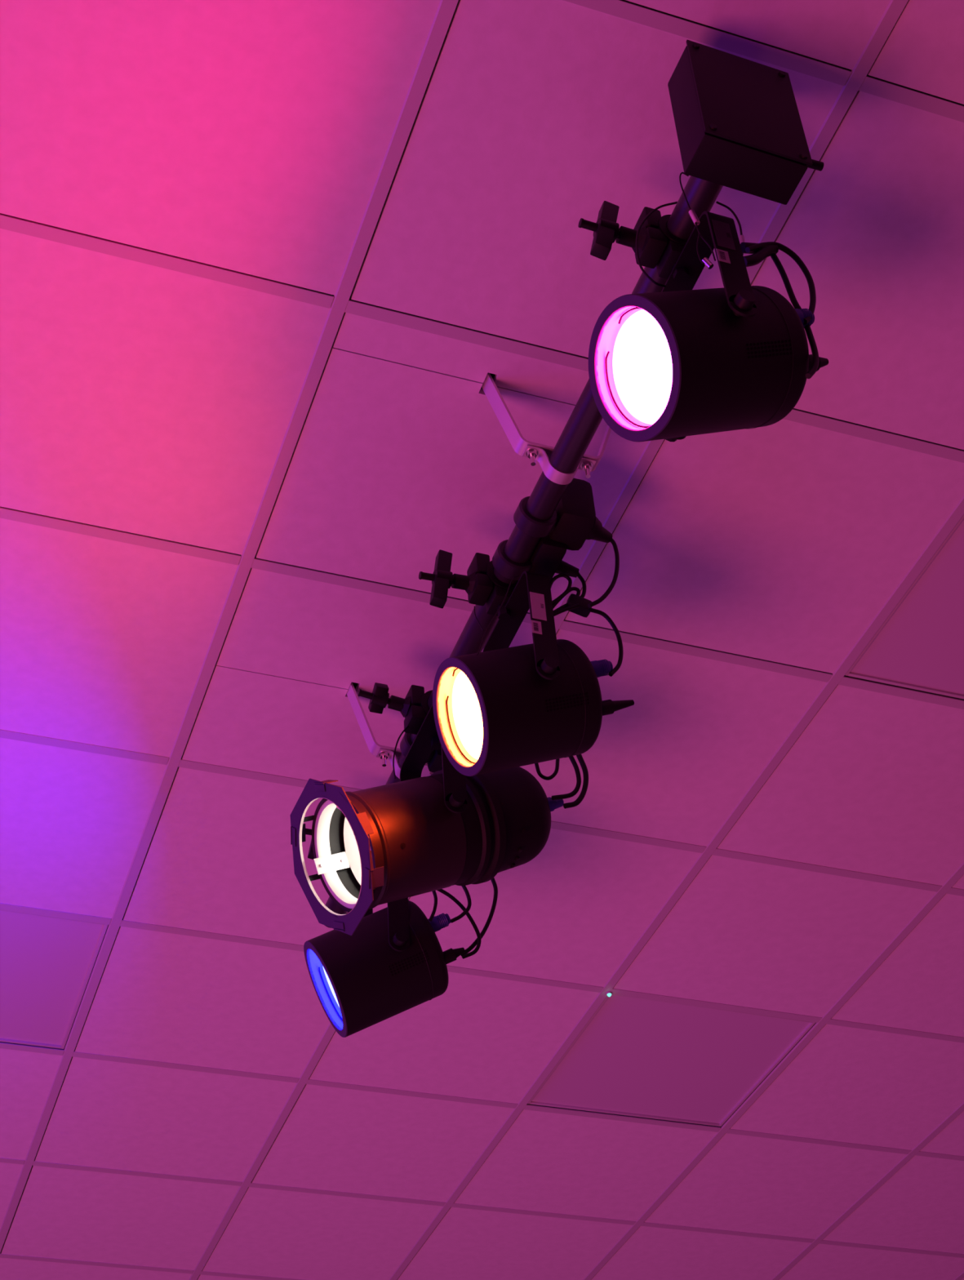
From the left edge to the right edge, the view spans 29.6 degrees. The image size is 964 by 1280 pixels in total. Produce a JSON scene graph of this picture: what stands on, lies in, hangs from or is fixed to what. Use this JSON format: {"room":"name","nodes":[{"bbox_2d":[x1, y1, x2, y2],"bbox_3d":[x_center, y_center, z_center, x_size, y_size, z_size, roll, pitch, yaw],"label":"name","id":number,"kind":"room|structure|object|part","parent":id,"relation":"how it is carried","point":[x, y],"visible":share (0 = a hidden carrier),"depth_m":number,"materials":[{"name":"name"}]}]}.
{"room":"event venue","nodes":[
{"label":"event venue","id":0,"kind":"room"},
{"bbox_2d":[0,0,963,1279],"bbox_3d":[1.214,2.096,5.912,10.174,0.015,12.577,11,-44,-17],"label":"ceiling","id":1,"kind":"structure","parent":0,"point":[252,137],"depth_m":3.42,"materials":[{"name":"tile"}]},
{"bbox_2d":[0,909,107,1048],"bbox_3d":[-1.211,0.746,4.255,0.574,0.076,0.574,11,-44,-17],"label":"ceiling light panel","id":2,"kind":"object","parent":1,"relation":"attached to","point":[46,963],"visible":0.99,"depth_m":4.26,"materials":[{"name":"grey paint"}]},
{"bbox_2d":[346,682,433,778],"bbox_3d":[-0.147,0.172,3.549,0.262,0.244,0.030,11,-44,-17],"label":"hanger","id":3,"kind":"object","parent":1,"relation":"attached to","point":[384,753],"visible":0.47,"depth_m":3.50,"materials":[{"name":"silver metal"}]},
{"bbox_2d":[378,751,389,756],"bbox_3d":[-0.188,0.219,3.486,0.020,0.001,0.020,11,-44,-17],"label":"washer","id":4,"kind":"object","parent":3,"relation":"in","point":[381,753],"depth_m":3.48,"materials":[{"name":"silver metal"}]},
{"bbox_2d":[0,0,963,1279],"bbox_3d":[1.212,2.091,5.917,10.176,0.033,12.624,11,-44,-17],"label":"bars","id":5,"kind":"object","parent":1,"relation":"attached to","point":[624,9],"depth_m":3.52,"materials":[{"name":"grey paint"}]},
{"bbox_2d":[481,373,611,484],"bbox_3d":[0.121,-0.348,3.000,0.262,0.244,0.030,11,-44,-17],"label":"hanger","id":6,"kind":"object","parent":1,"relation":"attached to","point":[542,453],"visible":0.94,"depth_m":2.95,"materials":[{"name":"silver metal"}]},
{"bbox_2d":[324,175,723,928],"bbox_3d":[0.004,-0.039,3.187,0.047,0.047,1.939,11,-44,-17],"label":"pipe","id":7,"kind":"object","parent":6,"relation":"hanging from","point":[701,195],"visible":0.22,"depth_m":2.90,"materials":[{"name":"black metal"}]},
{"bbox_2d":[303,828,465,1037],"bbox_3d":[-0.207,0.536,3.512,0.295,0.480,0.251,11,-44,-17],"label":"spotlight","id":8,"kind":"object","parent":7,"relation":"hanging from","point":[394,962],"visible":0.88,"depth_m":3.37,"materials":[{"name":"black metal"}]},
{"bbox_3d":[-0.321,0.383,3.602,0.044,0.120,0.029,11,-44,-17],"label":"tee handle","id":9,"kind":"part","parent":8,"relation":"part of","materials":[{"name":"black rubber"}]},
{"bbox_3d":[-0.152,0.554,3.360,0.027,0.027,0.030,11,-44,-17],"label":"tilt knob","id":10,"kind":"part","parent":8,"relation":"part of","materials":[{"name":"black rubber"}]},
{"bbox_2d":[428,890,437,920],"bbox_3d":[-0.092,0.495,3.431,0.019,0.081,0.006,11,-44,-17],"label":"power cable","id":11,"kind":"object","parent":8,"relation":"attached to","point":[434,893],"visible":0.84,"depth_m":3.42,"materials":[{"name":"black rubber"}]},
{"bbox_2d":[436,888,481,959],"bbox_3d":[-0.046,0.536,3.458,0.091,0.157,0.007,11,-44,-17],"label":"power cable","id":12,"kind":"object","parent":8,"relation":"attached to","point":[455,900],"visible":0.91,"depth_m":3.47,"materials":[{"name":"black rubber"}]},
{"bbox_2d":[449,885,471,923],"bbox_3d":[-0.041,0.495,3.456,0.045,0.103,0.007,11,-44,-17],"label":"power cable","id":13,"kind":"object","parent":8,"relation":"attached to","point":[467,893],"visible":0.88,"depth_m":3.45,"materials":[{"name":"black rubber"}]},
{"bbox_2d":[461,877,497,955],"bbox_3d":[-0.006,0.529,3.500,0.086,0.194,0.008,11,-44,-17],"label":"power cable","id":14,"kind":"object","parent":8,"relation":"attached to","point":[473,944],"visible":0.94,"depth_m":3.50,"materials":[{"name":"black rubber"}]},
{"bbox_2d":[400,733,442,773],"bbox_3d":[-0.090,0.206,3.451,0.132,0.080,0.060,11,-44,-17],"label":"outlet box","id":15,"kind":"object","parent":7,"relation":"attached to","point":[434,761],"visible":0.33,"depth_m":3.42,"materials":[{"name":"black"}]},
{"bbox_2d":[289,682,564,935],"bbox_3d":[-0.093,0.287,3.205,0.477,0.526,0.265,11,-44,-17],"label":"spotlight","id":16,"kind":"object","parent":7,"relation":"attached to","point":[415,835],"depth_m":3.11,"materials":[{"name":"black paint"}]},
{"bbox_3d":[-0.253,0.362,3.050,0.115,0.226,0.257,11,-44,-17],"label":"gel frame","id":17,"kind":"part","parent":16,"relation":"part of","materials":[{"name":"black metal"}]},
{"bbox_3d":[-0.188,0.107,3.350,0.032,0.042,0.055,11,-44,-17],"label":"tee handle","id":18,"kind":"part","parent":16,"relation":"part of","materials":[{"name":"black plastic"}]},
{"bbox_3d":[-0.135,0.196,3.300,0.059,0.150,0.003,11,-44,-17],"label":"safety wire","id":19,"kind":"part","parent":16,"relation":"part of","materials":[{"name":"black metal"}]},
{"bbox_3d":[-0.044,0.274,3.079,0.027,0.027,0.030,11,-44,-17],"label":"tilt knob","id":20,"kind":"part","parent":16,"relation":"part of","materials":[{"name":"black plastic"}]},
{"bbox_2d":[534,758,559,780],"bbox_3d":[0.118,0.232,3.287,0.050,0.053,0.007,11,-44,-17],"label":"power cable","id":21,"kind":"object","parent":16,"relation":"attached to","point":[557,766],"visible":0.95,"depth_m":3.28,"materials":[{"name":"black rubber"}]},
{"bbox_2d":[551,755,581,799],"bbox_3d":[0.149,0.247,3.266,0.061,0.110,0.008,11,-44,-17],"label":"power cable","id":22,"kind":"object","parent":16,"relation":"attached to","point":[576,789],"visible":0.98,"depth_m":3.26,"materials":[{"name":"black rubber"}]},
{"bbox_2d":[563,754,588,808],"bbox_3d":[0.167,0.253,3.261,0.055,0.130,0.010,11,-44,-17],"label":"power cable","id":23,"kind":"object","parent":16,"relation":"attached to","point":[585,773],"visible":1,"depth_m":3.26,"materials":[{"name":"black rubber"}]},
{"bbox_2d":[418,549,634,776],"bbox_3d":[0.051,0.035,3.006,0.273,0.442,0.283,-35,-50,30],"label":"spotlight","id":24,"kind":"object","parent":7,"relation":"attached to","point":[504,707],"depth_m":2.90,"materials":[{"name":"black metal"}]},
{"bbox_3d":[-0.069,-0.104,3.083,0.040,0.120,0.029,11,-44,-17],"label":"tee handle","id":25,"kind":"part","parent":24,"relation":"part of","materials":[{"name":"black rubber"}]},
{"bbox_3d":[0.016,-0.021,2.936,0.087,0.198,0.062,11,-44,-17],"label":"safety wire","id":26,"kind":"part","parent":24,"relation":"part of","materials":[{"name":"black metal"}]},
{"bbox_3d":[0.104,0.044,2.867,0.027,0.027,0.030,11,-44,-17],"label":"tilt knob","id":27,"kind":"part","parent":24,"relation":"part of","materials":[{"name":"black plastic"}]},
{"bbox_2d":[588,607,623,676],"bbox_3d":[0.207,0.005,2.997,0.053,0.145,0.007,11,-44,-17],"label":"power cable","id":28,"kind":"object","parent":24,"relation":"attached to","point":[604,615],"visible":1,"depth_m":3.01,"materials":[{"name":"black rubber"}]},
{"bbox_2d":[492,477,612,581],"bbox_3d":[0.122,-0.177,3.087,0.183,0.124,0.176,11,-44,-17],"label":"clamp","id":29,"kind":"object","parent":7,"relation":"attached to","point":[574,521],"visible":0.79,"depth_m":3.04,"materials":[{"name":"black metal"}]},
{"bbox_2d":[550,573,580,616],"bbox_3d":[0.136,-0.072,3.042,0.076,0.132,0.026,11,-44,-17],"label":"power cable","id":30,"kind":"object","parent":29,"relation":"attached to","point":[565,607],"visible":0.74,"depth_m":3.06,"materials":[{"name":"black rubber"}]},
{"bbox_2d":[566,593,591,617],"bbox_3d":[0.163,-0.058,3.057,0.044,0.033,0.022,11,-44,-17],"label":"splitter","id":31,"kind":"object","parent":30,"relation":"hanging from","point":[583,611],"visible":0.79,"depth_m":3.05,"materials":[{"name":"black plastic"}]},
{"bbox_2d":[577,572,586,597],"bbox_3d":[0.165,-0.087,3.085,0.026,0.076,0.007,11,-44,-17],"label":"power cable","id":32,"kind":"object","parent":29,"relation":"attached to","point":[580,576],"visible":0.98,"depth_m":3.09,"materials":[{"name":"black rubber"}]},
{"bbox_2d":[587,538,619,608],"bbox_3d":[0.200,-0.116,3.027,0.071,0.185,0.007,11,-44,-17],"label":"power cable","id":33,"kind":"object","parent":29,"relation":"attached to","point":[610,588],"visible":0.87,"depth_m":3.02,"materials":[{"name":"black rubber"}]},
{"bbox_2d":[635,201,677,287],"bbox_3d":[0.248,-0.555,2.532,0.085,0.220,0.003,11,-44,-17],"label":"wire","id":34,"kind":"object","parent":7,"relation":"hanging from","point":[674,202],"visible":0.99,"depth_m":2.51,"materials":[{"name":"black rubber"}]},
{"bbox_2d":[679,172,715,269],"bbox_3d":[0.289,-0.564,2.442,0.028,0.218,0.010,11,-44,-17],"label":"wire","id":35,"kind":"object","parent":7,"relation":"hanging from","point":[705,261],"visible":0.99,"depth_m":2.42,"materials":[{"name":"black metal"}]},
{"bbox_2d":[577,200,828,441],"bbox_3d":[0.299,-0.445,2.518,0.321,0.470,0.251,11,-44,-17],"label":"spotlight","id":36,"kind":"object","parent":7,"relation":"hanging from","point":[678,362],"depth_m":2.41,"materials":[{"name":"black metal"}]},
{"bbox_3d":[0.174,-0.582,2.587,0.049,0.119,0.029,11,-44,-17],"label":"tee handle","id":37,"kind":"part","parent":36,"relation":"part of","materials":[{"name":"black plastic"}]},
{"bbox_3d":[0.265,-0.293,2.519,0.027,0.027,0.030,11,-44,-17],"label":"tilt knob","id":38,"kind":"part","parent":36,"relation":"part of","materials":[{"name":"black rubber"}]},
{"bbox_3d":[0.327,-0.549,2.467,0.026,0.060,0.001,11,-44,-17],"label":"rating plate","id":39,"kind":"part","parent":36,"relation":"part of","materials":[{"name":"grey metal"}]},
{"bbox_3d":[0.360,-0.592,2.621,0.032,0.121,0.007,11,-44,-17],"label":"safety wire","id":40,"kind":"part","parent":36,"relation":"part of","materials":[{"name":"black metal"}]},
{"bbox_3d":[0.339,-0.436,2.368,0.027,0.027,0.030,11,-44,-17],"label":"tilt knob","id":41,"kind":"part","parent":36,"relation":"part of","materials":[{"name":"black metal"}]},
{"bbox_2d":[740,242,778,266],"bbox_3d":[0.387,-0.537,2.546,0.068,0.067,0.015,11,-44,-17],"label":"cable bundle","id":42,"kind":"object","parent":36,"relation":"attached to","point":[757,256],"visible":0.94,"depth_m":2.54,"materials":[{"name":"black rubber"}]},
{"bbox_2d":[745,241,816,324],"bbox_3d":[0.416,-0.496,2.514,0.098,0.176,0.008,11,-44,-17],"label":"power cable","id":43,"kind":"object","parent":36,"relation":"attached to","point":[793,255],"visible":1,"depth_m":2.54,"materials":[{"name":"black rubber"}]},
{"bbox_2d":[770,253,818,378],"bbox_3d":[0.428,-0.448,2.489,0.035,0.282,0.008,11,-44,-17],"label":"power cable","id":44,"kind":"object","parent":36,"relation":"attached to","point":[812,371],"visible":0.91,"depth_m":2.49,"materials":[{"name":"black rubber"}]},
{"bbox_2d":[667,40,823,204],"bbox_3d":[0.374,-0.701,2.486,0.219,0.232,0.078,11,-44,-17],"label":"box","id":45,"kind":"object","parent":7,"relation":"attached to","point":[738,122],"visible":1,"depth_m":2.43,"materials":[{"name":"black metal"}]},
{"bbox_2d":[525,448,537,455],"bbox_3d":[0.081,-0.301,2.936,0.020,0.001,0.020,11,-44,-17],"label":"washer","id":46,"kind":"object","parent":6,"relation":"in","point":[529,451],"depth_m":2.93,"materials":[{"name":"silver metal"}]},
{"bbox_2d":[580,460,592,468],"bbox_3d":[0.170,-0.284,2.963,0.020,0.001,0.020,11,-44,-17],"label":"washer","id":47,"kind":"object","parent":6,"relation":"in","point":[584,464],"depth_m":2.96,"materials":[{"name":"silver metal"}]},
{"bbox_2d":[527,994,815,1126],"bbox_3d":[0.482,1.075,4.769,0.574,0.076,0.574,11,-44,-17],"label":"ceiling light panel","id":48,"kind":"object","parent":1,"relation":"attached to","point":[634,1056],"visible":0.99,"depth_m":4.74,"materials":[{"name":"grey paint"}]},
{"bbox_2d":[606,991,612,996],"bbox_3d":[0.311,0.866,4.456,0.015,0.014,0.015,11,-44,-17],"label":"indicator light","id":49,"kind":"object","parent":48,"relation":"attached to","point":[608,993],"visible":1,"depth_m":4.45,"materials":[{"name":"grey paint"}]},
{"bbox_2d":[844,514,963,699],"bbox_3d":[1.083,-0.091,3.537,0.574,0.076,0.574,11,-44,-17],"label":"ceiling light panel","id":50,"kind":"object","parent":1,"relation":"attached to","point":[919,646],"visible":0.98,"depth_m":3.56,"materials":[{"name":"grey paint"}]}
]}

